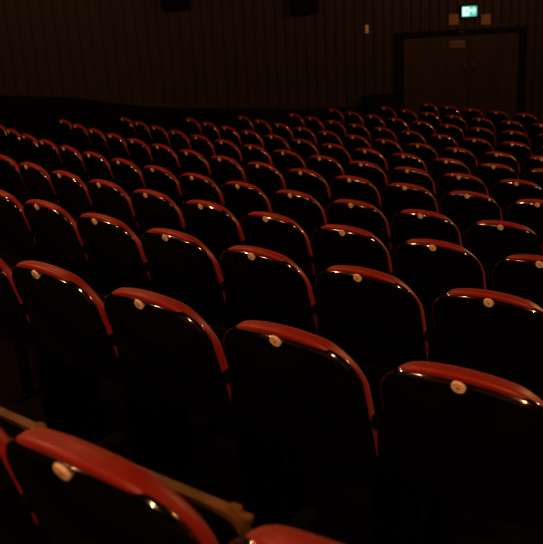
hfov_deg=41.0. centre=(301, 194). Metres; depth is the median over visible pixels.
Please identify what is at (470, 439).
seat
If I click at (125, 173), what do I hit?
cushion
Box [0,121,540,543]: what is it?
floor
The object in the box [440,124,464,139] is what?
cushion
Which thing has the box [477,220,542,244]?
cushion
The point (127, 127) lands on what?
cushion
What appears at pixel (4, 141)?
seat
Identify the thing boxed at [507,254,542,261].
cushion
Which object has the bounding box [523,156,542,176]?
seat
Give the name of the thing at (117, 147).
seat
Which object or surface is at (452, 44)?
plate
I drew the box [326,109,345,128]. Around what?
seat
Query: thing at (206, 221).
seat back
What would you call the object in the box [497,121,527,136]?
seat
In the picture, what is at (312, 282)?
seat cushion
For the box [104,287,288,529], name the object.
seat
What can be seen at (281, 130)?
cushion
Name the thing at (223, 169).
seat
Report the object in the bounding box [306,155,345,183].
seat
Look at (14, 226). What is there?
cushion
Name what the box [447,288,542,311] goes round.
cushion
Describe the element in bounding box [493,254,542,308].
seat
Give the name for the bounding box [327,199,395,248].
seat
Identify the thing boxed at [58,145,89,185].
seat
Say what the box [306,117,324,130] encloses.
cushion
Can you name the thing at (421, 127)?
cushion
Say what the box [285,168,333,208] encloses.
seat
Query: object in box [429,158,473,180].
seat
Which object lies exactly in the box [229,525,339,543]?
seat
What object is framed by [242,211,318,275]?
seat
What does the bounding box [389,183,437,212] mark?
cushion
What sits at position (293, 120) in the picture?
seat
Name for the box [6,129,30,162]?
seat
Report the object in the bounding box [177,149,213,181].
seat
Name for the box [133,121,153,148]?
seat
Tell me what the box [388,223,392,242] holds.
seat cushion
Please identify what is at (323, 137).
seat
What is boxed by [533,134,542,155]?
seat
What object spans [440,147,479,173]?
seat
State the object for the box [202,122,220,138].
cushion
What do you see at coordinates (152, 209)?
seat
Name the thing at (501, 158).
cushion
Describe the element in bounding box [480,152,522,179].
seat
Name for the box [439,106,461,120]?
seat
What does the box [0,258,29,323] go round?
cushion
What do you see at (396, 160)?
seat
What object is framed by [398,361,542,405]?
cushion
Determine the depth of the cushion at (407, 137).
10.76 m
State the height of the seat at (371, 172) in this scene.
0.912 m
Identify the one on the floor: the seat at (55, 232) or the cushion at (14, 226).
the seat at (55, 232)
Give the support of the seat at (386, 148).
on the floor
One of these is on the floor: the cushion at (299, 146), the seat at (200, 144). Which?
the seat at (200, 144)
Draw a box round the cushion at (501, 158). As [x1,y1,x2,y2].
[485,152,519,175]
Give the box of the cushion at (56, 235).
[26,199,86,258]
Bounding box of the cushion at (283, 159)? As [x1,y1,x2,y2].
[274,150,306,169]
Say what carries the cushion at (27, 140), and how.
on the seat at (30, 144)
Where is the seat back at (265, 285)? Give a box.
[228,245,317,332]
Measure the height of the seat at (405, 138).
0.912 m
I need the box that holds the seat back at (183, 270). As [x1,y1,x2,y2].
[147,228,225,302]
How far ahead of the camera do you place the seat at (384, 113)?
13.85 m
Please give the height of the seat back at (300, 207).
0.462 m
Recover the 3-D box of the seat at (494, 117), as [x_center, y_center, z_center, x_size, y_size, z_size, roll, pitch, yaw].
[3.678,-1.099,13.322,0.569,0.912,0.414,11,20,40]
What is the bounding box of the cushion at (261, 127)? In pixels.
[254,119,272,134]
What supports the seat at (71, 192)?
on the floor
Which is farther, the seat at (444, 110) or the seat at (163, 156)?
the seat at (444, 110)
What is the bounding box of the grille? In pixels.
[163,0,188,7]
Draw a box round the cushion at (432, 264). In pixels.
[407,239,485,289]
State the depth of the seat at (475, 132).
11.09 m
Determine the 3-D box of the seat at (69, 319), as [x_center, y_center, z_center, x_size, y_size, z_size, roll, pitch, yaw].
[-0.835,0.662,2.951,0.569,0.912,0.414,7,18,30]
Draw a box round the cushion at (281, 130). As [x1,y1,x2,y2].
[273,123,293,138]
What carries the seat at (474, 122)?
on the floor
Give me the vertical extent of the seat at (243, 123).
0.912 m
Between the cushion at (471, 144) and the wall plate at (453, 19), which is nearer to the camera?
the cushion at (471, 144)
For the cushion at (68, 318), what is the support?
on the seat at (69, 319)
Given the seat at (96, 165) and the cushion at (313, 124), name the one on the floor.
the seat at (96, 165)
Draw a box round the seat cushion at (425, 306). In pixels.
[421,304,428,346]
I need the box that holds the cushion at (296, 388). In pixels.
[236,320,377,455]
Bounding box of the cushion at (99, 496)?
[16,428,217,543]
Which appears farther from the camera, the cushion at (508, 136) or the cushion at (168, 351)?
the cushion at (508, 136)
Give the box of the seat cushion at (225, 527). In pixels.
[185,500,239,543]
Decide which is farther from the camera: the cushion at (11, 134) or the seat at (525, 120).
the seat at (525, 120)
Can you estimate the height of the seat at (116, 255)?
0.912 m
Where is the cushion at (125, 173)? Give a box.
[111,158,144,186]
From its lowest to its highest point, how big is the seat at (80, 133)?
0.912 m
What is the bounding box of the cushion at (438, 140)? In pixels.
[432,134,458,147]
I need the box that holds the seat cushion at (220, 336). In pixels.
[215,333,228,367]
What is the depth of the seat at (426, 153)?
9.44 m
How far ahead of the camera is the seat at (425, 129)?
11.86 m
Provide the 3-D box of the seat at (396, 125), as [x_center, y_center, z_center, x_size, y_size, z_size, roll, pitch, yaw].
[1.735,-0.883,12.476,0.569,0.912,0.414,12,21,43]
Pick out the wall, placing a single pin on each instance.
(208, 53)
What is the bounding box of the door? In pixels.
[395,26,526,118]
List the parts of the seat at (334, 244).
armrest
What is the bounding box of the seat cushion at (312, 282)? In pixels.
[309,280,318,303]
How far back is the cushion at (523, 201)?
5.44 m
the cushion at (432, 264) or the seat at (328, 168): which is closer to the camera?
the cushion at (432, 264)
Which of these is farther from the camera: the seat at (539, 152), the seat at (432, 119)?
the seat at (432, 119)
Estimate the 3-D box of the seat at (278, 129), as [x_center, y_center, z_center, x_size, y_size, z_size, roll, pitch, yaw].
[-0.193,-0.705,11.595,0.414,0.912,0.569,-16,21,-41]
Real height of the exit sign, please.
0.250 m
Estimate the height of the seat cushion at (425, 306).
0.295 m
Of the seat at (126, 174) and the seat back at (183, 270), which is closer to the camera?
the seat back at (183, 270)
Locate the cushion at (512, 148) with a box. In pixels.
[502,142,532,155]
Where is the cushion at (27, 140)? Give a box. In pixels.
[21,134,37,145]
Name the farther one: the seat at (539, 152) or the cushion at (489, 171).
the seat at (539, 152)
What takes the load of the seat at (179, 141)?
on the floor
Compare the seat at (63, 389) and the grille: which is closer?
the seat at (63, 389)
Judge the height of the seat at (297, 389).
0.912 m
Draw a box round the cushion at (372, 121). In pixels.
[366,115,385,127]
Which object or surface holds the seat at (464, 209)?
on the floor
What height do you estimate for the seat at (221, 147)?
0.912 m
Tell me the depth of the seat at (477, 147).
10.05 m
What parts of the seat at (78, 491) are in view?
armrest, panel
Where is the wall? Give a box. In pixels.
[0,0,542,120]
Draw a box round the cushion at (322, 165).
[310,155,344,175]
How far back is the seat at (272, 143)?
9.84 m
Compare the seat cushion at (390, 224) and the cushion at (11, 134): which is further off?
the cushion at (11, 134)
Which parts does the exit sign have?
lit panel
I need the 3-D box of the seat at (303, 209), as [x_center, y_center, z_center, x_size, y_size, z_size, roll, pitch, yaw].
[0.070,0.374,5.765,0.569,0.912,0.414,7,18,32]
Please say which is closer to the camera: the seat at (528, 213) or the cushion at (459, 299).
the cushion at (459, 299)
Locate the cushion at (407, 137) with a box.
[401,131,425,144]
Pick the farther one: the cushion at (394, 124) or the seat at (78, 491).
the cushion at (394, 124)
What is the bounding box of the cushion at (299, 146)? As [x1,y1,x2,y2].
[292,139,318,154]
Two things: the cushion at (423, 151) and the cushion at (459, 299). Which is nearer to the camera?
the cushion at (459, 299)
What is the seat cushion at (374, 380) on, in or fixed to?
on the seat at (297, 389)
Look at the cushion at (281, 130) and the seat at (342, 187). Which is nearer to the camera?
the seat at (342, 187)
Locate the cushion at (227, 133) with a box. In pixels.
[220,126,240,143]
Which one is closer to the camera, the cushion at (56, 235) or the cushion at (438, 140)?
the cushion at (56, 235)
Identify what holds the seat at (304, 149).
on the floor
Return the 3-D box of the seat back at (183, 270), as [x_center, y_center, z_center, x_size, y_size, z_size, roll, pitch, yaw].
[-0.611,0.383,3.724,0.494,0.462,0.188,9,19,35]
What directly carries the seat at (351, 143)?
on the floor
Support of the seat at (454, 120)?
on the floor
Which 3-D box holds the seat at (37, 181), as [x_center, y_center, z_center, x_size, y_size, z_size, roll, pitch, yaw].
[-2.156,0.138,6.358,0.569,0.912,0.414,10,20,38]
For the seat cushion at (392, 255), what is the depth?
4.17 m
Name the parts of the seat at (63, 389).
armrest, leg, panel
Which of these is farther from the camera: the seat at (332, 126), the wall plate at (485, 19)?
the wall plate at (485, 19)
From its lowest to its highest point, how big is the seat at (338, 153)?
0.912 m
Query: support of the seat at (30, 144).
on the floor
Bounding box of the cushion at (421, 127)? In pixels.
[414,121,435,133]
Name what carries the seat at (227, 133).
on the floor
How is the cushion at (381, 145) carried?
on the seat at (386, 148)
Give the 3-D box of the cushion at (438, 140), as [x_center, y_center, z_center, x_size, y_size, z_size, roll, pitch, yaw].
[2.048,-0.652,10.514,0.494,0.462,0.188,12,21,42]
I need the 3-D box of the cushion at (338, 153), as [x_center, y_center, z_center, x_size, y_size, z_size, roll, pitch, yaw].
[0.427,-0.427,9.193,0.494,0.462,0.188,12,21,43]
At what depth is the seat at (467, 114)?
13.53 m
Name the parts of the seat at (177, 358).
leg, armrest, panel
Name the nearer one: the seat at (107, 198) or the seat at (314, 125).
the seat at (107, 198)
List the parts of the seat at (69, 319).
leg, armrest, panel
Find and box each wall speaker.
[160,0,189,9]
[290,0,318,13]
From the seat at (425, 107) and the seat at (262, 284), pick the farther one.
the seat at (425, 107)
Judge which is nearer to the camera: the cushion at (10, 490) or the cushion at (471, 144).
the cushion at (10, 490)
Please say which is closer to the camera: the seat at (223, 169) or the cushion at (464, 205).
the cushion at (464, 205)
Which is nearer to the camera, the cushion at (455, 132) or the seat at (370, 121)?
the cushion at (455, 132)
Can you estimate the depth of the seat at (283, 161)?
8.20 m
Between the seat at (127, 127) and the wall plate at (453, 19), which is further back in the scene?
the wall plate at (453, 19)
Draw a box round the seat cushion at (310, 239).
[309,238,314,253]
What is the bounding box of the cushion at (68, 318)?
[16,261,117,356]
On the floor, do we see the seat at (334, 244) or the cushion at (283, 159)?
the seat at (334, 244)
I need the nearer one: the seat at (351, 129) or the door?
the seat at (351, 129)
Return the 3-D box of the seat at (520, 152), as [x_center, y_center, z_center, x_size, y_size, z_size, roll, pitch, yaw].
[2.967,-0.299,9.932,0.569,0.912,0.414,8,18,33]
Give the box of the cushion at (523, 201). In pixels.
[516,199,542,203]
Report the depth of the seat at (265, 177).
7.05 m
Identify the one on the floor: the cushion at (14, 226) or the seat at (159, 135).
the seat at (159, 135)
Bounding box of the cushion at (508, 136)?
[503,131,530,147]
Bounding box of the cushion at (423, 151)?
[409,143,437,158]
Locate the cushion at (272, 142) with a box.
[265,134,289,150]
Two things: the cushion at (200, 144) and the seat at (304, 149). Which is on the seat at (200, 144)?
the cushion at (200, 144)
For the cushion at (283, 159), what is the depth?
8.18 m
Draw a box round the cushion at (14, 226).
[0,190,35,243]
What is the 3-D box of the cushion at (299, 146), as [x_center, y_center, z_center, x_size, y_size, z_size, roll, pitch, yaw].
[0.038,-0.513,9.569,0.188,0.462,0.494,-17,21,-42]
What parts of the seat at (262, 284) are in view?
armrest, panel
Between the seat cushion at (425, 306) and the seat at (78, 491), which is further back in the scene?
the seat cushion at (425, 306)
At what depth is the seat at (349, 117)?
13.08 m
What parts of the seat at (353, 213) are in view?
armrest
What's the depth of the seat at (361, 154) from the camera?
8.68 m
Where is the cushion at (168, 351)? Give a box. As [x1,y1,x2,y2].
[112,287,230,399]
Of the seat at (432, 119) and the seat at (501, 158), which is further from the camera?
the seat at (432, 119)
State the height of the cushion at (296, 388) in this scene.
0.462 m
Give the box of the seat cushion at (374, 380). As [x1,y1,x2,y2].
[363,373,380,413]
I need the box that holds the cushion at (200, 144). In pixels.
[191,135,215,155]
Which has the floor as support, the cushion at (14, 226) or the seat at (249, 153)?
the seat at (249, 153)
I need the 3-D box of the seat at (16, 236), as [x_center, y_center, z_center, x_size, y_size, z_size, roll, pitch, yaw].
[-1.810,0.365,4.829,0.569,0.912,0.414,8,19,34]
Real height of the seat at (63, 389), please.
0.912 m
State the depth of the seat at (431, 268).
3.84 m
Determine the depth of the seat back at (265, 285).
3.33 m
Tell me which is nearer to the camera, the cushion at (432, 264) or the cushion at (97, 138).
the cushion at (432, 264)
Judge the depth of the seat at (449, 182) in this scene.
6.84 m
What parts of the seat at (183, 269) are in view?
armrest, panel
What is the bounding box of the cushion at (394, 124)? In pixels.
[388,118,408,130]
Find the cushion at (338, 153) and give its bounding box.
[323,143,351,161]
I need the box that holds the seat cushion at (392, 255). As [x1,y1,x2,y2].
[389,253,394,270]
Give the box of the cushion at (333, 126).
[327,120,346,135]
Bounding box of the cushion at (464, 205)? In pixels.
[450,191,501,220]
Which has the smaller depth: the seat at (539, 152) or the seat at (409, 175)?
the seat at (409, 175)
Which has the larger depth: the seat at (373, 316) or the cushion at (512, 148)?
the cushion at (512, 148)
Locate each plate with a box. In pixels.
[448,14,458,24]
[449,40,464,47]
[480,14,490,24]
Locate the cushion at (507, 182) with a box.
[500,179,538,186]
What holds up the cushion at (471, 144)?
on the seat at (477, 147)
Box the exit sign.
[459,5,477,17]
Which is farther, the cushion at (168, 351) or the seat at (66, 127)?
the seat at (66, 127)
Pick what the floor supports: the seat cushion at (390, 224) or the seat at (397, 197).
the seat at (397, 197)
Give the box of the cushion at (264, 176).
[248,162,285,189]
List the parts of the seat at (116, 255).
armrest, panel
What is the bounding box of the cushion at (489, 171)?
[481,163,518,179]
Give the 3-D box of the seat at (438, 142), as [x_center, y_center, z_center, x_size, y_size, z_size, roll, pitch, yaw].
[2.145,-0.453,10.626,0.569,0.912,0.414,9,19,37]
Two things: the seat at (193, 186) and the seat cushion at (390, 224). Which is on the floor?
the seat at (193, 186)
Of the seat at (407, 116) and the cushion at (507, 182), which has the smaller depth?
the cushion at (507, 182)
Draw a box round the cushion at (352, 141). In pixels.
[346,135,370,148]
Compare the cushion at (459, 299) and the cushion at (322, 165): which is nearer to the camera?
the cushion at (459, 299)
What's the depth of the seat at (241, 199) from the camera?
5.88 m
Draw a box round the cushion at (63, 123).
[59,119,71,127]
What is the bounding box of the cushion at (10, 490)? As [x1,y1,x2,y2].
[0,427,36,522]
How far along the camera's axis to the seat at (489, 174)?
7.72 m
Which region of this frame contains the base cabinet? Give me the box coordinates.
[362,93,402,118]
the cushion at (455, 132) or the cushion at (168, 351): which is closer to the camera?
the cushion at (168, 351)
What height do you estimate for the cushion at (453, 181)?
0.462 m
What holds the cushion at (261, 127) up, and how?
on the seat at (262, 128)
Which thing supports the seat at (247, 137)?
on the floor
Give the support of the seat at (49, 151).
on the floor
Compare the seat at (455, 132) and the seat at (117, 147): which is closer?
the seat at (117, 147)
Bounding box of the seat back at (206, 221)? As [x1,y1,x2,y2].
[186,200,244,241]
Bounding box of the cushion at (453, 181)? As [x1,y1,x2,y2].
[445,173,487,195]
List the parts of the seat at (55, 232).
armrest, panel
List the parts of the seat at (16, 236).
panel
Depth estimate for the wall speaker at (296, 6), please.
14.72 m
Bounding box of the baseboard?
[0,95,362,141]
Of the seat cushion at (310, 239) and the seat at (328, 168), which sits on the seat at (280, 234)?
the seat cushion at (310, 239)
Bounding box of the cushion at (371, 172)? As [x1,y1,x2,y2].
[350,161,387,185]
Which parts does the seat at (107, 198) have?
panel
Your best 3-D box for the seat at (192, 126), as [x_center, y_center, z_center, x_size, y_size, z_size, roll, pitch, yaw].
[-1.606,-0.794,11.704,0.414,0.912,0.569,-15,20,-38]
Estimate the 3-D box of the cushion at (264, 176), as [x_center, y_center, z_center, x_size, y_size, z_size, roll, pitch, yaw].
[-0.358,-0.105,7.156,0.494,0.462,0.188,11,20,40]
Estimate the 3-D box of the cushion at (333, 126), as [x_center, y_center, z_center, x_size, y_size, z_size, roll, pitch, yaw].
[0.559,-1.014,12.072,0.188,0.462,0.494,-14,19,-37]
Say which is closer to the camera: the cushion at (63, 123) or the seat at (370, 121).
the cushion at (63, 123)
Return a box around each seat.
[0,125,19,165]
[0,155,30,205]
[0,180,5,191]
[0,190,45,262]
[0,258,107,433]
[0,407,127,543]
[5,428,317,543]
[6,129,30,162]
[12,261,191,472]
[19,162,60,206]
[20,134,49,174]
[23,199,116,294]
[38,139,65,173]
[50,170,95,220]
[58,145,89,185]
[59,119,81,154]
[72,124,94,153]
[77,213,158,293]
[82,152,115,183]
[87,128,111,163]
[87,179,142,236]
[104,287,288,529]
[105,133,131,161]
[110,158,146,196]
[119,117,136,140]
[126,138,154,171]
[131,189,188,234]
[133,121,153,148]
[141,228,239,327]
[142,165,184,208]
[149,126,171,148]
[150,144,182,180]
[168,130,191,154]
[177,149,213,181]
[179,173,225,207]
[182,200,246,255]
[184,118,202,136]
[189,135,215,162]
[200,122,220,144]
[209,155,246,188]
[213,139,244,168]
[219,126,241,150]
[220,245,350,357]
[222,181,272,220]
[223,320,427,543]
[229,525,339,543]
[236,116,253,132]
[239,130,264,149]
[241,144,273,166]
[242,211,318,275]
[244,162,286,198]
[252,119,272,139]
[263,134,289,156]
[271,123,293,144]
[271,150,306,176]
[271,190,329,234]
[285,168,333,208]
[286,113,304,131]
[289,139,318,162]
[292,127,318,149]
[304,117,324,136]
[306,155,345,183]
[312,224,398,278]
[315,265,437,368]
[316,131,343,147]
[319,143,351,168]
[324,120,346,140]
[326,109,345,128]
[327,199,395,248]
[331,176,385,217]
[343,135,371,154]
[344,112,364,126]
[345,161,389,191]
[346,124,371,145]
[352,148,389,174]
[363,115,385,132]
[370,127,398,144]
[372,139,404,160]
[378,107,396,122]
[380,361,542,543]
[383,183,441,218]
[385,118,409,136]
[388,153,429,175]
[389,167,439,199]
[392,209,467,249]
[395,239,493,315]
[397,109,418,126]
[398,131,427,149]
[404,143,439,165]
[410,121,436,140]
[418,112,441,129]
[419,103,439,118]
[427,134,460,153]
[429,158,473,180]
[432,288,542,400]
[436,124,465,144]
[438,173,491,199]
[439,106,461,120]
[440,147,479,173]
[441,191,507,244]
[442,115,468,133]
[460,138,495,158]
[461,108,485,123]
[466,127,497,148]
[466,220,542,283]
[468,118,497,136]
[474,163,522,196]
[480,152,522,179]
[486,111,511,126]
[492,179,542,220]
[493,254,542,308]
[496,142,535,171]
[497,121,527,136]
[498,131,532,152]
[507,199,542,241]
[512,113,540,131]
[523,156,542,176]
[523,169,542,189]
[527,123,542,145]
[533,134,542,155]
[535,146,542,155]
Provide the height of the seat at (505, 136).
0.912 m
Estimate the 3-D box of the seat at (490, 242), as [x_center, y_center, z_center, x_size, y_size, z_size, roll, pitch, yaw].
[1.402,0.571,4.839,0.569,0.912,0.414,6,17,28]
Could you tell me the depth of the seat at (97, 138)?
9.33 m
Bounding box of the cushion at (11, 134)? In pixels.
[6,129,20,138]
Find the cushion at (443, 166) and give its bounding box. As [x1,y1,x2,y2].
[435,158,470,174]
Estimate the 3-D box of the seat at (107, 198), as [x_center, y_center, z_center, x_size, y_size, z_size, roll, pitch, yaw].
[-1.346,0.298,5.646,0.569,0.912,0.414,9,19,35]
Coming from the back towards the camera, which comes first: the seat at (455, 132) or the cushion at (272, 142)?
the seat at (455, 132)
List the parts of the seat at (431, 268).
armrest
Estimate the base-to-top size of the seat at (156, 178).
0.912 m
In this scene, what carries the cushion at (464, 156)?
on the seat at (466, 157)
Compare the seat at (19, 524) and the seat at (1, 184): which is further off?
the seat at (1, 184)
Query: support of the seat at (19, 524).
on the floor
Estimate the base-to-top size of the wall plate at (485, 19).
0.230 m
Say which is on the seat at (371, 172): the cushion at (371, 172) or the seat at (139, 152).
the cushion at (371, 172)
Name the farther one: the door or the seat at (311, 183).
the door
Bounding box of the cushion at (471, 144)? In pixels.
[465,138,493,151]
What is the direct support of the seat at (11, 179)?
on the floor
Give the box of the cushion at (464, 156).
[446,147,476,166]
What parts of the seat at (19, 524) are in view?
armrest, panel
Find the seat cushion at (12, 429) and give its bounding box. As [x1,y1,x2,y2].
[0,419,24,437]
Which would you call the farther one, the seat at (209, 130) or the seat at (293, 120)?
the seat at (293, 120)
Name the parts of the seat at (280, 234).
armrest, panel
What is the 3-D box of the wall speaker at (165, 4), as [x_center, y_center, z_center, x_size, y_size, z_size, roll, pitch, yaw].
[-2.497,-3.993,14.161,0.549,0.720,0.312,-6,16,-13]
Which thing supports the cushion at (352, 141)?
on the seat at (351, 143)
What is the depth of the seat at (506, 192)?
6.55 m
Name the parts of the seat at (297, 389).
leg, leg, armrest, panel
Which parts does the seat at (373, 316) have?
leg, armrest, panel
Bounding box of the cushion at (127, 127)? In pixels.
[120,117,135,133]
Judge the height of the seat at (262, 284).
0.912 m
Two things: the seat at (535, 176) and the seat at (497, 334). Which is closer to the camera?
the seat at (497, 334)
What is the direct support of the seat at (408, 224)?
on the floor
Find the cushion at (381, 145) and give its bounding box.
[375,139,402,152]
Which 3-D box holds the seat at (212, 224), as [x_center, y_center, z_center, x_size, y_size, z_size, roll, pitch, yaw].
[-0.500,0.445,4.975,0.569,0.912,0.414,7,18,32]
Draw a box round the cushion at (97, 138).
[88,128,110,154]
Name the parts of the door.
handle, handle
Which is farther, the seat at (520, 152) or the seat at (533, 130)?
the seat at (533, 130)
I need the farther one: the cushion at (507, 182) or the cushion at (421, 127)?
the cushion at (421, 127)
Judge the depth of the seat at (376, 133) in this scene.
11.15 m
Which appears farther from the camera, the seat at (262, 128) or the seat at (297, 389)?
the seat at (262, 128)
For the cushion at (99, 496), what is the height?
0.462 m
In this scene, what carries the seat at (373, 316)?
on the floor
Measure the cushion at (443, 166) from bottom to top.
0.462 m
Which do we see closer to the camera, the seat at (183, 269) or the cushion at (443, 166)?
the seat at (183, 269)
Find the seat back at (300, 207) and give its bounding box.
[276,190,326,224]
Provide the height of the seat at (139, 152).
0.912 m

